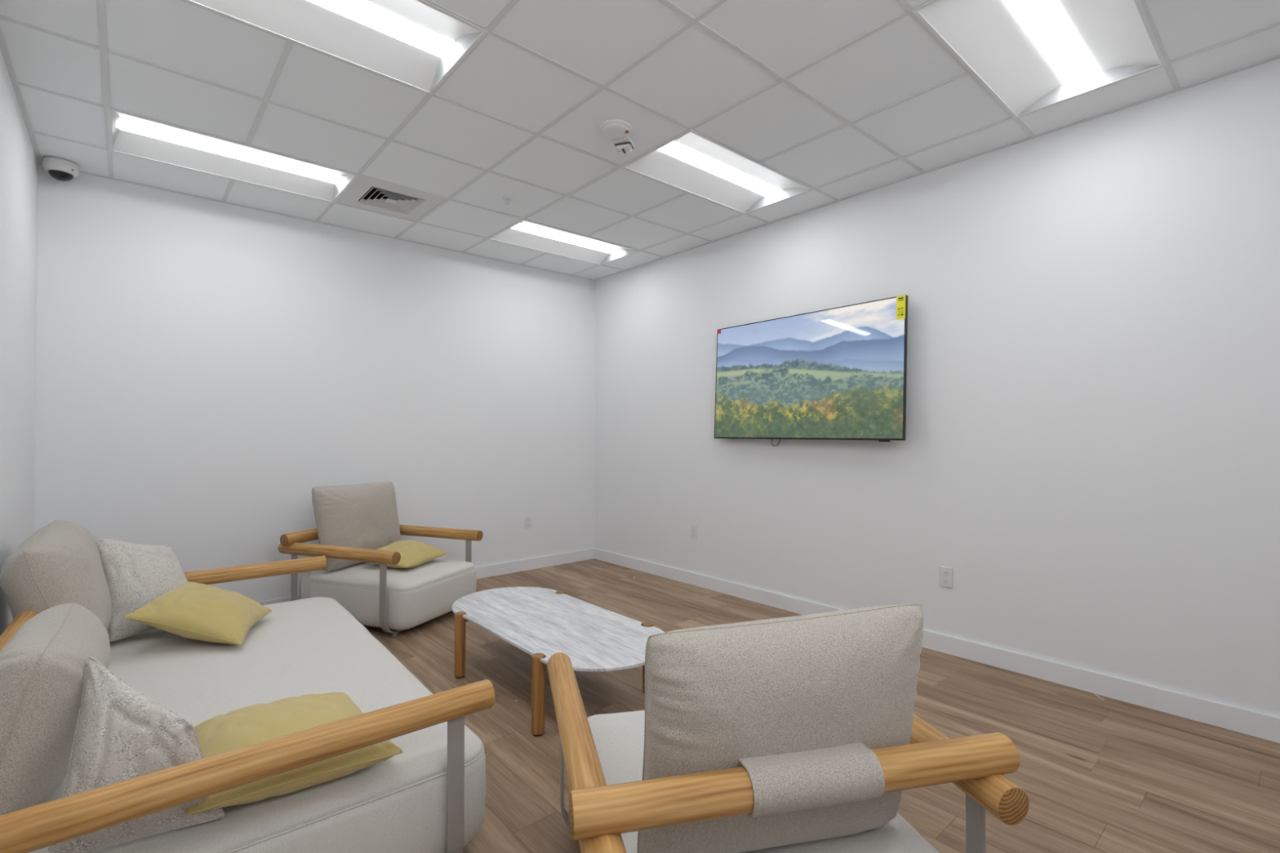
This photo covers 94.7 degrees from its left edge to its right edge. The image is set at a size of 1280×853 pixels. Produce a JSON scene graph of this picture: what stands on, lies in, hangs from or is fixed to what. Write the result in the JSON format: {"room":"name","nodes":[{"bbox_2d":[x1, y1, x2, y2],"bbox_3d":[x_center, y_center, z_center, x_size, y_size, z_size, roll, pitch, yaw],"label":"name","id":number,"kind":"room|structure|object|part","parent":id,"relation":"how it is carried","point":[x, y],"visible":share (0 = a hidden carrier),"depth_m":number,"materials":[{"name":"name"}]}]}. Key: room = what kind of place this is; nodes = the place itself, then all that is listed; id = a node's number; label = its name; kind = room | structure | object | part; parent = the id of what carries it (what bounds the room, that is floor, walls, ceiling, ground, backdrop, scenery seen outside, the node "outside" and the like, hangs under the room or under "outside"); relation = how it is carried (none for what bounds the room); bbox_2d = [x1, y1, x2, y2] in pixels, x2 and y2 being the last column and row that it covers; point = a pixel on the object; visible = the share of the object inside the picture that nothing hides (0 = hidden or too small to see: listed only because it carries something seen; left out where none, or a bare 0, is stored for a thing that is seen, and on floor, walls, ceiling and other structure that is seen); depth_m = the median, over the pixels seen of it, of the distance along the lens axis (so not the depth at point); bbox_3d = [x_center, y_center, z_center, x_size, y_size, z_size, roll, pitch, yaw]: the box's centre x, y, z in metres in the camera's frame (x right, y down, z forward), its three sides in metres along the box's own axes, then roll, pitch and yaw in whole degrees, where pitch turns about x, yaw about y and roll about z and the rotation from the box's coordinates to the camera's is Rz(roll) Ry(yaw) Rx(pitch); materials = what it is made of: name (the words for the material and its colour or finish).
{"room":"waiting room","nodes":[
{"label":"waiting room","id":0,"kind":"room"},
{"bbox_2d":[0,48,38,635],"bbox_3d":[-1.765,-0.237,1.286,0.120,3.460,6.220,1,-1,-41],"label":"wall","id":1,"kind":"structure","parent":0,"point":[19,164],"depth_m":3.00,"materials":[{"name":"white paint"}]},
{"bbox_2d":[34,164,595,601],"bbox_3d":[-2.170,-0.197,5.135,4.562,3.460,0.120,1,-1,-41],"label":"wall","id":2,"kind":"structure","parent":0,"point":[203,366],"depth_m":4.55,"materials":[{"name":"white paint"}]},
{"bbox_2d":[257,548,594,604],"bbox_3d":[-2.124,1.378,5.066,4.322,0.110,0.019,1,-1,-41],"label":"baseboard","id":3,"kind":"structure","parent":2,"relation":"attached to","point":[483,571],"depth_m":5.91,"materials":[{"name":"white paint"}]},
{"bbox_2d":[524,515,531,528],"bbox_3d":[-1.126,0.968,5.945,0.076,0.124,0.009,1,-1,-41],"label":"wall outlet","id":4,"kind":"object","parent":2,"relation":"attached to","point":[527,519],"visible":1,"depth_m":5.94,"materials":[{"name":"white plastic"}]},
{"bbox_2d":[0,0,1279,280],"bbox_3d":[-0.128,-1.801,2.805,4.322,0.301,6.100,1,-1,-41],"label":"ceiling","id":5,"kind":"structure","parent":0,"point":[843,100],"depth_m":3.02,"materials":[{"name":"grey"}]},
{"bbox_2d":[42,156,79,181],"bbox_3d":[-3.603,-1.586,3.671,0.164,0.112,0.164,0,-1,29],"label":"security camera","id":6,"kind":"object","parent":5,"relation":"attached to","point":[61,170],"visible":1,"depth_m":3.63,"materials":[{"name":"white plastic"}]},
{"bbox_2d":[106,107,358,203],"bbox_3d":[-2.498,-1.716,3.682,1.219,0.152,0.610,1,-1,-41],"label":"ceiling light","id":7,"kind":"object","parent":5,"relation":"attached to","point":[131,135],"visible":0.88,"depth_m":3.68,"materials":[{"name":"white plastic"}]},
{"bbox_3d":[-2.925,-1.676,3.310,0.055,0.060,0.578,1,-1,-41],"label":"plate","id":8,"kind":"part","parent":7,"relation":"part of","materials":[{"name":"white metal"}]},
{"bbox_3d":[-2.071,-1.668,4.053,0.055,0.060,0.578,1,-1,-41],"label":"plate","id":9,"kind":"part","parent":7,"relation":"part of","materials":[{"name":"white metal"}]},
{"bbox_2d":[182,0,487,94],"bbox_3d":[-1.298,-1.731,2.302,1.219,0.152,0.610,1,-1,-41],"label":"ceiling light","id":10,"kind":"object","parent":5,"relation":"attached to","point":[416,44],"visible":0.9,"depth_m":2.52,"materials":[{"name":"white plastic"}]},
{"bbox_3d":[-0.871,-1.683,2.673,0.055,0.060,0.578,1,-1,-41],"label":"plate","id":11,"kind":"part","parent":10,"relation":"part of","materials":[{"name":"white metal"}]},
{"bbox_2d":[336,176,445,221],"bbox_3d":[-1.808,-1.699,4.282,0.598,0.133,0.598,1,-1,-41],"label":"ceiling vent","id":12,"kind":"object","parent":5,"relation":"in","point":[366,193],"visible":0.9,"depth_m":4.30,"materials":[{"name":"white metal"}]},
{"bbox_3d":[-1.808,-1.642,4.281,0.384,0.015,0.384,1,-1,-41],"label":"frame","id":13,"kind":"part","parent":12,"relation":"part of","materials":[{"name":"white metal"}]},
{"bbox_2d":[502,195,512,204],"bbox_3d":[-0.953,-1.618,4.233,0.074,0.044,0.074,1,-1,-41],"label":"sprinkler","id":14,"kind":"object","parent":5,"relation":"attached to","point":[507,198],"visible":1,"depth_m":4.22,"materials":[{"name":"white plastic"}]},
{"bbox_2d":[488,219,639,265],"bbox_3d":[-0.658,-1.699,5.282,1.219,0.152,0.610,1,-1,-41],"label":"ceiling light","id":15,"kind":"object","parent":5,"relation":"attached to","point":[524,233],"visible":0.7,"depth_m":5.34,"materials":[{"name":"white plastic"}]},
{"bbox_3d":[-0.231,-1.651,5.653,0.055,0.060,0.578,1,-1,-41],"label":"plate","id":16,"kind":"part","parent":15,"relation":"part of","materials":[{"name":"white ceramic"}]},
{"bbox_2d":[599,119,634,153],"bbox_3d":[-0.119,-1.618,3.312,0.180,0.064,0.285,0,-1,17],"label":"smoke detector","id":17,"kind":"object","parent":5,"relation":"attached to","point":[619,131],"visible":1,"depth_m":3.26,"materials":[{"name":"white plastic"}]},
{"bbox_2d":[621,129,813,213],"bbox_3d":[0.542,-1.714,3.902,1.219,0.152,0.610,1,-1,-41],"label":"ceiling light","id":18,"kind":"object","parent":5,"relation":"attached to","point":[694,163],"visible":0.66,"depth_m":3.91,"materials":[{"name":"white plastic"}]},
{"bbox_3d":[0.969,-1.666,4.274,0.055,0.060,0.578,1,-1,-41],"label":"plate","id":19,"kind":"part","parent":18,"relation":"part of","materials":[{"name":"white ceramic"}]},
{"bbox_2d":[911,0,1166,118],"bbox_3d":[1.742,-1.728,2.523,1.219,0.152,0.610,1,-1,-41],"label":"ceiling light","id":20,"kind":"object","parent":5,"relation":"attached to","point":[1030,55],"visible":0.91,"depth_m":2.60,"materials":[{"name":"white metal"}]},
{"bbox_3d":[2.169,-1.680,2.894,0.055,0.060,0.578,1,-1,-41],"label":"plate","id":21,"kind":"part","parent":20,"relation":"part of","materials":[{"name":"white metal"}]},
{"bbox_2d":[363,558,1279,852],"bbox_3d":[-0.128,1.459,2.771,4.322,0.100,6.100,1,-1,-41],"label":"floor","id":22,"kind":"structure","parent":0,"point":[1096,775],"depth_m":2.57,"materials":[{"name":"brown wood"}]},
{"bbox_2d":[0,555,494,852],"bbox_3d":[-1.730,1.072,2.408,1.354,0.666,2.560,0,-1,-39],"label":"sofa","id":23,"kind":"object","parent":22,"relation":"on","point":[429,797],"visible":0.7,"depth_m":1.78,"materials":[{"name":"beige fabric"}]},
{"bbox_3d":[-2.190,0.778,2.039,0.085,0.085,2.560,0,-1,-39],"label":"rail","id":24,"kind":"part","parent":23,"relation":"part of","materials":[{"name":"brown wood"}]},
{"bbox_2d":[0,602,110,815],"bbox_3d":[-1.731,0.771,1.718,0.296,0.457,1.004,0,-1,-34],"label":"cushion","id":25,"kind":"object","parent":23,"relation":"on","point":[42,667],"visible":0.74,"depth_m":1.42,"materials":[{"name":"fabric"}]},
{"bbox_2d":[0,520,111,631],"bbox_3d":[-2.664,0.742,2.722,0.344,0.539,0.888,1,-1,-41],"label":"cushion","id":26,"kind":"object","parent":23,"relation":"on","point":[60,562],"visible":0.73,"depth_m":2.46,"materials":[{"name":"fabric"}]},
{"bbox_2d":[47,656,224,852],"bbox_3d":[-1.259,0.804,1.434,0.360,0.413,0.203,0,-1,1],"label":"throw pillow","id":27,"kind":"object","parent":23,"relation":"on","point":[122,733],"visible":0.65,"depth_m":1.43,"materials":[{"name":"grey fabric"}]},
{"bbox_2d":[95,536,187,641],"bbox_3d":[-2.504,0.778,2.981,0.357,0.462,0.395,0,-1,27],"label":"throw pillow","id":28,"kind":"object","parent":23,"relation":"on","point":[136,575],"visible":0.7,"depth_m":2.89,"materials":[{"name":"grey fabric"}]},
{"bbox_2d":[123,582,272,644],"bbox_3d":[-2.115,0.907,2.911,0.477,0.226,0.574,0,-1,-13],"label":"throw pillow","id":29,"kind":"object","parent":23,"relation":"on","point":[194,611],"visible":0.98,"depth_m":2.74,"materials":[{"name":"yellow fabric"}]},
{"bbox_3d":[-0.985,0.840,1.456,1.310,0.085,0.085,0,-1,-39],"label":"arm","id":30,"kind":"part","parent":23,"relation":"part of","materials":[{"name":"brown wood"}]},
{"bbox_3d":[-2.509,0.860,3.337,1.310,0.085,0.085,0,-1,-39],"label":"arm","id":31,"kind":"part","parent":23,"relation":"part of","materials":[{"name":"brown wood"}]},
{"bbox_2d":[184,692,402,814],"bbox_3d":[-1.062,0.949,1.775,0.511,0.183,0.512,1,-1,-41],"label":"throw pillow","id":32,"kind":"object","parent":23,"relation":"on","point":[253,724],"visible":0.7,"depth_m":1.69,"materials":[{"name":"yellow fabric"}]},
{"bbox_3d":[-1.323,1.134,2.737,0.050,0.498,2.432,0,-1,-39],"label":"leg frame","id":33,"kind":"part","parent":23,"relation":"part of","materials":[{"name":"grey"}]},
{"bbox_2d":[278,481,483,636],"bbox_3d":[-1.903,0.932,4.474,1.074,0.989,1.030,0,-1,21],"label":"lounge armchair","id":34,"kind":"object","parent":22,"relation":"on","point":[353,522],"visible":0.88,"depth_m":4.23,"materials":[{"name":"beige fabric"}]},
{"bbox_3d":[-2.302,1.154,4.622,0.050,0.498,0.916,0,-1,21],"label":"leg frame","id":35,"kind":"part","parent":34,"relation":"part of","materials":[{"name":"grey metal"}]},
{"bbox_3d":[-2.326,0.805,4.636,0.085,0.085,1.030,0,-1,21],"label":"rail","id":36,"kind":"part","parent":34,"relation":"part of","materials":[{"name":"brown wood"}]},
{"bbox_3d":[-2.083,0.867,4.058,1.033,0.085,0.085,0,-1,21],"label":"arm","id":37,"kind":"part","parent":34,"relation":"part of","materials":[{"name":"brown wood"}]},
{"bbox_2d":[311,481,400,571],"bbox_3d":[-2.170,0.744,4.567,0.275,0.607,0.771,0,-1,21],"label":"cushion","id":38,"kind":"object","parent":34,"relation":"on","point":[361,516],"depth_m":4.40,"materials":[{"name":"fabric"}]},
{"bbox_3d":[-1.881,1.214,4.463,1.027,0.341,0.839,0,-1,21],"label":"seat","id":39,"kind":"part","parent":34,"relation":"part of","materials":[{"name":"fabric"}]},
{"bbox_2d":[373,539,448,568],"bbox_3d":[-1.796,0.973,4.503,0.430,0.165,0.482,0,-1,18],"label":"throw pillow","id":40,"kind":"object","parent":34,"relation":"on","point":[414,553],"visible":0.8,"depth_m":4.45,"materials":[{"name":"yellow fabric"}]},
{"bbox_3d":[-1.544,1.151,4.336,0.050,0.498,0.916,0,-1,21],"label":"leg frame","id":41,"kind":"part","parent":34,"relation":"part of","materials":[{"name":"grey"}]},
{"bbox_3d":[-1.762,0.876,4.906,1.033,0.085,0.085,0,-1,21],"label":"arm","id":42,"kind":"part","parent":34,"relation":"part of","materials":[{"name":"brown wood"}]},
{"bbox_2d":[452,586,664,736],"bbox_3d":[-0.487,1.233,3.241,0.736,0.361,1.580,1,-1,-41],"label":"coffee table","id":43,"kind":"object","parent":22,"relation":"on","point":[542,623],"visible":0.88,"depth_m":3.12,"materials":[{"name":"white stone"}]},
{"bbox_3d":[-1.018,1.230,3.336,0.060,0.353,0.060,1,-1,-41],"label":"leg","id":44,"kind":"part","parent":43,"relation":"part of","materials":[{"name":"brown wood"}]},
{"bbox_3d":[-0.467,1.223,2.702,0.060,0.353,0.060,1,-1,-41],"label":"leg","id":45,"kind":"part","parent":43,"relation":"part of","materials":[{"name":"brown wood"}]},
{"bbox_3d":[-0.508,1.235,3.779,0.060,0.353,0.060,1,-1,-41],"label":"leg","id":46,"kind":"part","parent":43,"relation":"part of","materials":[{"name":"brown wood"}]},
{"bbox_3d":[0.043,1.228,3.146,0.060,0.353,0.060,1,-1,-41],"label":"leg","id":47,"kind":"part","parent":43,"relation":"part of","materials":[{"name":"brown wood"}]},
{"bbox_2d":[546,604,1029,852],"bbox_3d":[0.263,0.923,1.721,1.030,0.949,1.074,0,-1,-13],"label":"lounge armchair","id":48,"kind":"object","parent":22,"relation":"on","point":[797,734],"visible":1,"depth_m":1.32,"materials":[{"name":"beige fabric"}]},
{"bbox_3d":[0.177,1.128,2.093,0.916,0.498,0.050,0,-1,-13],"label":"leg frame","id":49,"kind":"part","parent":48,"relation":"part of","materials":[{"name":"grey metal"}]},
{"bbox_3d":[-0.173,0.841,1.600,0.085,0.085,1.033,0,-1,-13],"label":"arm","id":50,"kind":"part","parent":48,"relation":"part of","materials":[{"name":"brown wood"}]},
{"bbox_3d":[0.258,1.185,1.741,0.839,0.341,1.027,0,-1,-13],"label":"seat","id":51,"kind":"part","parent":48,"relation":"part of","materials":[{"name":"fabric"}]},
{"bbox_2d":[638,604,923,852],"bbox_3d":[0.354,0.735,1.434,0.722,0.577,0.261,0,-1,-13],"label":"cushion","id":52,"kind":"object","parent":48,"relation":"on","point":[733,695],"depth_m":1.33,"materials":[{"name":"fabric"}]},
{"bbox_3d":[0.365,0.770,1.282,1.030,0.085,0.085,0,-1,-13],"label":"rail","id":53,"kind":"part","parent":48,"relation":"part of","materials":[{"name":"brown wood"}]},
{"bbox_3d":[0.710,0.843,1.803,0.085,0.085,1.033,0,-1,-13],"label":"arm","id":54,"kind":"part","parent":48,"relation":"part of","materials":[{"name":"brown wood"}]},
{"bbox_3d":[0.359,1.119,1.304,0.916,0.498,0.050,0,-1,-13],"label":"leg frame","id":55,"kind":"part","parent":48,"relation":"part of","materials":[{"name":"grey metal"}]},
{"bbox_2d":[594,58,1279,716],"bbox_3d":[1.587,-0.206,4.201,0.120,3.460,6.220,1,-1,-41],"label":"wall","id":56,"kind":"structure","parent":0,"point":[1091,448],"depth_m":3.36,"materials":[{"name":"white paint"}]},
{"bbox_2d":[691,524,697,539],"bbox_3d":[0.491,0.959,5.351,0.009,0.124,0.076,1,-1,-41],"label":"wall outlet","id":57,"kind":"object","parent":56,"relation":"attached to","point":[694,528],"visible":1,"depth_m":5.34,"materials":[{"name":"white plastic"}]},
{"bbox_2d":[714,294,907,446],"bbox_3d":[1.208,-0.347,4.466,0.115,1.000,1.662,0,-1,-39],"label":"television","id":58,"kind":"object","parent":56,"relation":"attached to","point":[839,373],"visible":1,"depth_m":4.30,"materials":[{"name":"black plastic"}]},
{"bbox_2d":[897,297,903,315],"bbox_3d":[1.698,-0.781,3.838,0.001,0.120,0.038,4,-3,-39],"label":"sticker","id":59,"kind":"object","parent":58,"relation":"attached to","point":[900,300],"depth_m":3.84,"materials":[{"name":"yellow paper"}]},
{"bbox_2d":[594,548,1279,742],"bbox_3d":[1.501,1.368,4.177,0.019,0.110,6.081,1,-1,-41],"label":"baseboard","id":60,"kind":"structure","parent":56,"relation":"attached to","point":[1254,723],"depth_m":3.28,"materials":[{"name":"white paint"}]},
{"bbox_2d":[939,566,952,587],"bbox_3d":[1.922,0.945,3.704,0.011,0.124,0.076,1,-1,-41],"label":"wall outlet","id":61,"kind":"object","parent":56,"relation":"attached to","point":[945,573],"visible":1,"depth_m":3.70,"materials":[{"name":"white plastic"}]},
{"bbox_2d":[942,569,948,576],"bbox_3d":[1.919,0.919,3.702,0.004,0.032,0.034,1,-1,-41],"label":"receptacle","id":62,"kind":"object","parent":61,"relation":"attached to","point":[945,572],"depth_m":3.70,"materials":[{"name":"grey plastic"}]},
{"bbox_2d":[942,577,948,584],"bbox_3d":[1.919,0.971,3.701,0.004,0.032,0.034,1,-1,-41],"label":"receptacle","id":63,"kind":"object","parent":61,"relation":"attached to","point":[945,580],"depth_m":3.70,"materials":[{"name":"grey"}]}
]}

